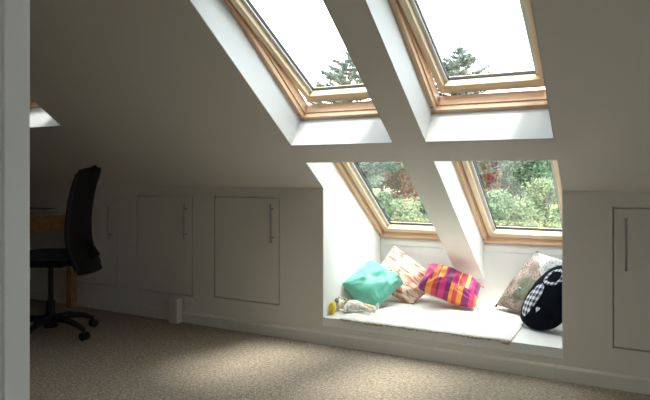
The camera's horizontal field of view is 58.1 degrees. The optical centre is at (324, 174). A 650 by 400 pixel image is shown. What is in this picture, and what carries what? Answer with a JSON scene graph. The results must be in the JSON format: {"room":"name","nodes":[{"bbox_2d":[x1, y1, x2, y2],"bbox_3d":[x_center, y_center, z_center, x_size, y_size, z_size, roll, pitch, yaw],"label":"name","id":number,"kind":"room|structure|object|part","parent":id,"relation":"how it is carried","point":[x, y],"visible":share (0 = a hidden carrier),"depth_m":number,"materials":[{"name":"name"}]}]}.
{"room":"home office","nodes":[
{"label":"home office","id":0,"kind":"room"},
{"bbox_2d":[30,0,649,279],"bbox_3d":[-0.092,-0.242,3.641,8.600,2.433,3.258,0,0,28],"label":"ceiling","id":1,"kind":"structure","parent":0,"point":[142,92],"depth_m":3.17,"materials":[{"name":"white paint"}]},
{"bbox_2d":[30,98,40,107],"bbox_3d":[-2.071,-0.674,4.230,0.620,0.418,0.542,0,0,28],"label":"window","id":2,"kind":"structure","parent":1,"relation":"attached to","point":[33,104],"depth_m":4.41,"materials":[{"name":"brown wood"}]},
{"bbox_2d":[30,104,60,127],"bbox_3d":[-2.122,-0.537,4.136,0.500,0.390,0.439,0,0,28],"label":"trim","id":3,"kind":"structure","parent":1,"relation":"attached to","point":[39,117],"depth_m":4.28,"materials":[{"name":"grey paint"}]},
{"bbox_2d":[190,0,392,145],"bbox_3d":[-0.130,-0.613,2.947,0.654,0.882,1.135,0,0,28],"label":"window reveal","id":4,"kind":"structure","parent":1,"relation":"attached to","point":[217,16],"depth_m":3.28,"materials":[{"name":"grey paint"}]},
{"bbox_2d":[224,0,378,119],"bbox_3d":[-0.080,-0.750,3.041,0.774,0.910,1.238,0,0,28],"label":"window","id":5,"kind":"structure","parent":1,"relation":"attached to","point":[284,70],"depth_m":3.39,"materials":[{"name":"brown wood"}]},
{"bbox_2d":[306,162,454,316],"bbox_3d":[0.476,0.264,4.059,0.754,1.328,1.343,0,0,28],"label":"window","id":6,"kind":"structure","parent":1,"relation":"attached to","point":[350,172],"depth_m":4.11,"materials":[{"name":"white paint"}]},
{"bbox_2d":[365,0,553,141],"bbox_3d":[0.601,-0.613,2.556,0.644,0.882,1.135,0,0,28],"label":"window reveal","id":7,"kind":"structure","parent":1,"relation":"attached to","point":[517,124],"depth_m":2.94,"materials":[{"name":"grey paint"}]},
{"bbox_2d":[388,0,547,113],"bbox_3d":[0.651,-0.750,2.649,0.764,0.910,1.238,0,0,28],"label":"window","id":8,"kind":"structure","parent":1,"relation":"attached to","point":[421,47],"depth_m":2.98,"materials":[{"name":"brown wood"}]},
{"bbox_2d":[433,160,562,347],"bbox_3d":[1.198,0.264,3.672,0.764,1.328,1.343,0,0,28],"label":"window","id":9,"kind":"structure","parent":1,"relation":"attached to","point":[467,172],"depth_m":3.91,"materials":[{"name":"brown wood"}]},
{"bbox_2d":[30,299,649,399],"bbox_3d":[-1.230,1.160,1.515,8.600,0.120,5.400,0,0,28],"label":"floor","id":10,"kind":"structure","parent":0,"point":[126,356],"depth_m":3.27,"materials":[{"name":"carpet"}]},
{"bbox_2d":[30,212,76,307],"bbox_3d":[-2.782,0.713,4.825,1.340,0.775,0.770,0,0,28],"label":"desk","id":11,"kind":"object","parent":10,"relation":"on","point":[38,223],"visible":0.32,"depth_m":4.75,"materials":[{"name":"brown wood"}]},
{"bbox_2d":[30,207,54,212],"bbox_3d":[-2.477,0.307,5.085,0.300,0.035,0.220,0,0,11],"label":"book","id":12,"kind":"object","parent":11,"relation":"on","point":[32,209],"visible":0.59,"depth_m":4.98,"materials":[{"name":"grey paper"}]},
{"bbox_2d":[33,212,65,215],"bbox_3d":[-2.216,0.323,4.810,0.297,0.004,0.210,0,0,-45],"label":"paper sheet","id":13,"kind":"object","parent":11,"relation":"on","point":[64,213],"visible":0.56,"depth_m":4.74,"materials":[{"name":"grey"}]},
{"bbox_3d":[-2.099,0.727,4.850,0.060,0.747,0.060,0,0,28],"label":"leg","id":14,"kind":"part","parent":11,"relation":"part of","materials":[{"name":"brown wood"}]},
{"bbox_2d":[30,165,101,340],"bbox_3d":[-1.870,0.516,3.986,0.669,1.165,0.632,0,0,0],"label":"office chair","id":15,"kind":"object","parent":10,"relation":"on","point":[80,252],"visible":0.87,"depth_m":3.92,"materials":[{"name":"black fabric"}]},
{"bbox_3d":[-2.035,1.000,3.973,0.289,0.092,0.056,0,0,-10],"label":"arm","id":16,"kind":"part","parent":15,"relation":"part of","materials":[{"name":"black plastic"}]},
{"bbox_3d":[-1.884,1.000,3.842,0.070,0.092,0.289,0,0,0],"label":"arm","id":17,"kind":"part","parent":15,"relation":"part of","materials":[{"name":"black plastic"}]},
{"bbox_3d":[-1.895,0.551,4.003,0.470,0.062,0.480,0,0,0],"label":"seat","id":18,"kind":"part","parent":15,"relation":"part of","materials":[{"name":"black fabric"}]},
{"bbox_3d":[-1.729,1.000,3.934,0.289,0.092,0.056,0,0,26],"label":"arm","id":19,"kind":"part","parent":15,"relation":"part of","materials":[{"name":"black plastic"}]},
{"bbox_3d":[-1.764,1.000,4.121,0.056,0.092,0.289,0,0,44],"label":"arm","id":20,"kind":"part","parent":15,"relation":"part of","materials":[{"name":"black plastic"}]},
{"bbox_3d":[-1.630,0.285,4.003,0.137,0.702,0.413,0,0,0],"label":"frame","id":21,"kind":"part","parent":15,"relation":"part of","materials":[{"name":"black plastic"}]},
{"bbox_3d":[-1.626,0.304,4.003,0.139,0.712,0.379,0,0,0],"label":"backrest","id":22,"kind":"part","parent":15,"relation":"part of","materials":[{"name":"black fabric"}]},
{"bbox_2d":[169,297,181,323],"bbox_3d":[-1.112,1.008,4.350,0.083,0.185,0.060,0,0,28],"label":"box","id":23,"kind":"object","parent":10,"relation":"on","point":[175,303],"visible":1,"depth_m":4.32,"materials":[{"name":"beige paint"}]},
{"bbox_2d":[30,184,649,377],"bbox_3d":[0.020,0.583,3.851,8.400,1.034,0.100,0,0,28],"label":"wall","id":24,"kind":"structure","parent":0,"point":[588,216],"depth_m":3.88,"materials":[{"name":"beige paint"}]},
{"bbox_2d":[68,195,117,285],"bbox_3d":[-1.930,0.534,4.828,0.586,0.724,0.063,0,0,28],"label":"door","id":25,"kind":"structure","parent":24,"relation":"in","point":[105,208],"depth_m":4.76,"materials":[{"name":"beige paint"}]},
{"bbox_3d":[-1.730,0.380,4.710,0.012,0.273,0.043,0,0,28],"label":"handle","id":26,"kind":"part","parent":25,"relation":"part of","materials":[{"name":"silver metal"}]},
{"bbox_2d":[138,196,192,295],"bbox_3d":[-1.230,0.533,4.453,0.549,0.727,0.063,0,0,28],"label":"door","id":27,"kind":"structure","parent":24,"relation":"in","point":[165,224],"depth_m":4.45,"materials":[{"name":"beige paint"}]},
{"bbox_3d":[-1.034,0.346,4.337,0.012,0.259,0.043,0,0,28],"label":"handle","id":28,"kind":"part","parent":27,"relation":"part of","materials":[{"name":"silver metal"}]},
{"bbox_2d":[215,197,279,303],"bbox_3d":[-0.559,0.521,4.094,0.546,0.718,0.063,0,0,28],"label":"door","id":29,"kind":"structure","parent":24,"relation":"in","point":[247,230],"depth_m":4.10,"materials":[{"name":"beige paint"}]},
{"bbox_3d":[-0.362,0.331,3.977,0.012,0.264,0.043,0,0,28],"label":"handle","id":30,"kind":"part","parent":29,"relation":"part of","materials":[{"name":"silver metal"}]},
{"bbox_2d":[30,289,649,394],"bbox_3d":[-0.006,1.060,3.802,8.400,0.079,0.015,0,0,28],"label":"baseboard","id":31,"kind":"structure","parent":24,"relation":"attached to","point":[622,382],"depth_m":3.56,"materials":[{"name":"beige paint"}]},
{"bbox_2d":[323,295,562,358],"bbox_3d":[0.857,0.956,3.896,1.458,0.055,0.968,0,0,28],"label":"window seat","id":32,"kind":"object","parent":24,"relation":"on","point":[528,340],"visible":0.44,"depth_m":3.42,"materials":[{"name":"white paint"}]},
{"bbox_2d":[329,302,335,313],"bbox_3d":[0.050,0.884,3.882,0.052,0.084,0.052,0,0,28],"label":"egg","id":33,"kind":"object","parent":32,"relation":"on","point":[332,307],"visible":1,"depth_m":3.86,"materials":[{"name":"yellow plastic"}]},
{"bbox_2d":[335,297,378,312],"bbox_3d":[0.211,0.875,3.925,0.292,0.088,0.145,0,0,21],"label":"plush toy","id":34,"kind":"object","parent":32,"relation":"on","point":[345,304],"visible":1,"depth_m":3.90,"materials":[{"name":"white fabric"}]},
{"bbox_3d":[0.140,0.885,3.903,0.034,0.054,0.053,0,0,36],"label":"arm","id":35,"kind":"part","parent":34,"relation":"part of"},
{"bbox_3d":[0.273,0.886,3.865,0.099,0.048,0.039,0,0,39],"label":"leg","id":36,"kind":"part","parent":34,"relation":"part of","materials":[{"name":"beige fabric"}]},
{"bbox_2d":[339,296,523,344],"bbox_3d":[0.734,0.931,3.841,1.090,0.028,0.804,0,0,28],"label":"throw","id":37,"kind":"object","parent":32,"relation":"on","point":[490,323],"visible":0.89,"depth_m":3.74,"materials":[{"name":"white fabric"}]},
{"bbox_2d":[342,261,403,306],"bbox_3d":[0.351,0.776,4.122,0.337,0.297,0.390,0,0,28],"label":"cushion","id":38,"kind":"object","parent":37,"relation":"on","point":[373,283],"visible":0.88,"depth_m":4.03,"materials":[{"name":"teal fabric"}]},
{"bbox_2d":[381,245,426,303],"bbox_3d":[0.586,0.737,4.290,0.447,0.387,0.336,0,0,43],"label":"cushion","id":39,"kind":"object","parent":37,"relation":"on","point":[411,273],"visible":0.6,"depth_m":4.28,"materials":[{"name":"white fabric"}]},
{"bbox_2d":[415,263,483,310],"bbox_3d":[0.872,0.771,4.069,0.438,0.272,0.264,0,0,28],"label":"cushion","id":40,"kind":"object","parent":37,"relation":"on","point":[451,285],"visible":1,"depth_m":4.00,"materials":[{"name":"fabric"}]},
{"bbox_2d":[495,251,561,311],"bbox_3d":[1.389,0.721,3.884,0.313,0.388,0.432,0,0,-29],"label":"cushion","id":41,"kind":"object","parent":32,"relation":"on","point":[513,297],"visible":0.59,"depth_m":3.85,"materials":[{"name":"beige fabric"}]},
{"bbox_2d":[520,265,561,329],"bbox_3d":[1.313,0.732,3.515,0.286,0.386,0.251,0,0,28],"label":"cushion","id":42,"kind":"object","parent":32,"relation":"on","point":[541,309],"visible":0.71,"depth_m":3.44,"materials":[{"name":"black fabric"}]},
{"bbox_2d":[614,208,649,350],"bbox_3d":[1.722,0.529,2.872,0.545,0.711,0.063,0,0,28],"label":"door","id":43,"kind":"structure","parent":24,"relation":"in","point":[631,226],"depth_m":2.97,"materials":[{"name":"beige paint"}]},
{"bbox_3d":[1.526,0.353,2.966,0.012,0.267,0.043,0,0,28],"label":"handle","id":44,"kind":"part","parent":43,"relation":"part of","materials":[{"name":"silver metal"}]},
{"bbox_2d":[381,238,561,302],"bbox_3d":[1.118,0.802,4.384,1.658,0.596,0.140,0,0,28],"label":"wall","id":45,"kind":"structure","parent":0,"point":[500,268],"depth_m":4.26,"materials":[{"name":"white paint"}]},
{"bbox_2d":[381,239,443,247],"bbox_3d":[0.720,0.535,4.515,0.632,0.043,0.006,0,0,28],"label":"trim","id":46,"kind":"structure","parent":45,"relation":"attached to","point":[383,241],"depth_m":4.53,"materials":[{"name":"white paint"}]},
{"bbox_2d":[484,245,561,254],"bbox_3d":[1.443,0.535,4.128,0.642,0.043,0.006,0,0,28],"label":"trim","id":47,"kind":"structure","parent":45,"relation":"attached to","point":[530,250],"depth_m":4.15,"materials":[{"name":"white paint"}]},
{"bbox_3d":[-1.243,-0.050,0.025,0.120,2.300,2.561,0,0,28],"label":"wall partition","id":48,"kind":"structure","parent":0,"visible":0},
{"bbox_2d":[0,0,29,399],"bbox_3d":[-0.646,-0.049,1.142,0.147,2.298,0.052,0,0,28],"label":"trim","id":49,"kind":"structure","parent":48,"relation":"attached to","point":[14,14],"depth_m":1.10,"materials":[{"name":"white paint"}]},
{"label":"outside","id":50,"kind":"structure","parent":0,"visible":0},
{"bbox_2d":[372,186,559,227],"bbox_3d":[1.229,2.986,44.664,100.000,3.201,70.000,0,0,28],"label":"ground","id":51,"kind":"structure","parent":50,"point":[373,189],"depth_m":34.53,"materials":[{"name":"green plant"}]},
{"bbox_2d":[306,49,394,178],"bbox_3d":[1.292,-2.074,30.355,4.686,9.148,4.685,0,0,-12],"label":"conifer","id":52,"kind":"object","parent":51,"relation":"on","point":[338,76],"visible":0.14,"depth_m":29.92,"materials":[{"name":"green plant"}]},
{"bbox_2d":[360,162,383,192],"bbox_3d":[1.823,-0.626,37.746,3.983,4.861,3.334,0,0,17],"label":"tree","id":53,"kind":"object","parent":51,"relation":"on","point":[380,176],"visible":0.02,"depth_m":37.84,"materials":[{"name":"green plant"}]},
{"bbox_2d":[367,167,387,191],"bbox_3d":[4.204,-1.426,42.495,3.847,6.059,4.613,0,0,23],"label":"tree","id":54,"kind":"object","parent":51,"relation":"on","point":[382,180],"visible":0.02,"depth_m":42.33,"materials":[{"name":"green plant"}]},
{"bbox_2d":[368,176,387,190],"bbox_3d":[3.771,-1.779,54.962,4.758,6.764,5.357,0,0,-41],"label":"tree","id":55,"kind":"object","parent":51,"relation":"on","point":[378,185],"visible":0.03,"depth_m":53.29,"materials":[{"name":"green plant"}]},
{"bbox_2d":[375,191,396,220],"bbox_3d":[2.709,1.721,27.169,1.594,1.980,1.530,0,0,28],"label":"shrub","id":56,"kind":"object","parent":51,"relation":"on","point":[384,198],"visible":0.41,"depth_m":27.01,"materials":[{"name":"green plant"}]},
{"bbox_2d":[381,162,417,215],"bbox_3d":[4.378,0.153,32.374,2.640,4.449,3.064,0,0,3],"label":"tree","id":57,"kind":"object","parent":51,"relation":"on","point":[397,178],"visible":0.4,"depth_m":31.66,"materials":[{"name":"red plant"}]},
{"bbox_2d":[390,198,428,221],"bbox_3d":[3.671,1.943,25.627,1.818,1.918,1.792,0,0,-39],"label":"shrub","id":58,"kind":"object","parent":51,"relation":"on","point":[407,211],"visible":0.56,"depth_m":25.24,"materials":[{"name":"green plant"}]},
{"bbox_2d":[413,196,430,221],"bbox_3d":[5.217,1.739,28.763,1.900,1.547,1.580,0,0,-11],"label":"shrub","id":59,"kind":"object","parent":51,"relation":"on","point":[423,211],"visible":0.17,"depth_m":28.49,"materials":[{"name":"green plant"}]},
{"bbox_2d":[431,46,507,174],"bbox_3d":[6.786,-2.112,29.673,5.008,8.824,5.047,0,0,25],"label":"conifer","id":60,"kind":"object","parent":51,"relation":"on","point":[452,67],"visible":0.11,"depth_m":29.16,"materials":[{"name":"green plant"}]},
{"bbox_2d":[478,164,502,194],"bbox_3d":[8.660,-0.484,32.165,2.087,4.977,1.783,0,0,0],"label":"tree","id":61,"kind":"object","parent":51,"relation":"on","point":[488,181],"visible":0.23,"depth_m":31.86,"materials":[{"name":"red plant"}]},
{"bbox_2d":[481,160,519,198],"bbox_3d":[11.393,-0.957,38.474,4.061,5.328,2.817,0,0,41],"label":"tree","id":62,"kind":"object","parent":51,"relation":"on","point":[514,160],"visible":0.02,"depth_m":37.43,"materials":[{"name":"green plant"}]},
{"bbox_2d":[486,189,515,224],"bbox_3d":[7.362,1.663,24.812,2.083,2.131,1.512,0,0,-32],"label":"shrub","id":63,"kind":"object","parent":51,"relation":"on","point":[498,201],"visible":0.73,"depth_m":24.37,"materials":[{"name":"green plant"}]},
{"bbox_2d":[499,199,539,226],"bbox_3d":[7.306,1.943,21.997,1.846,2.136,1.917,0,0,28],"label":"shrub","id":64,"kind":"object","parent":51,"relation":"on","point":[519,214],"visible":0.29,"depth_m":21.79,"materials":[{"name":"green plant"}]},
{"bbox_2d":[493,160,556,203],"bbox_3d":[11.438,-0.926,33.959,4.012,5.628,4.481,0,0,-19],"label":"tree","id":65,"kind":"object","parent":51,"relation":"on","point":[525,170],"visible":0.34,"depth_m":33.12,"materials":[{"name":"green plant"}]},
{"bbox_2d":[524,160,549,178],"bbox_3d":[16.013,-1.231,42.598,4.570,6.022,4.583,0,0,28],"label":"tree","id":66,"kind":"object","parent":51,"relation":"on","point":[546,162],"visible":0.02,"depth_m":41.37,"materials":[{"name":"green plant"}]},
{"bbox_2d":[516,176,561,227],"bbox_3d":[9.238,1.366,24.945,2.078,2.648,1.845,0,0,1],"label":"shrub","id":67,"kind":"object","parent":51,"relation":"on","point":[542,187],"visible":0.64,"depth_m":24.63,"materials":[{"name":"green plant"}]},
{"bbox_2d":[547,160,552,177],"bbox_3d":[15.925,-0.318,37.924,3.093,4.160,4.298,0,0,28],"label":"tree","id":68,"kind":"object","parent":51,"relation":"on","point":[550,171],"visible":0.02,"depth_m":38.60,"materials":[{"name":"green plant"}]},
{"bbox_2d":[550,203,559,218],"bbox_3d":[11.528,1.258,27.301,1.847,2.104,1.640,0,0,28],"label":"shrub","id":69,"kind":"object","parent":51,"relation":"on","point":[556,209],"visible":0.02,"depth_m":27.24,"materials":[{"name":"green plant"}]}
]}

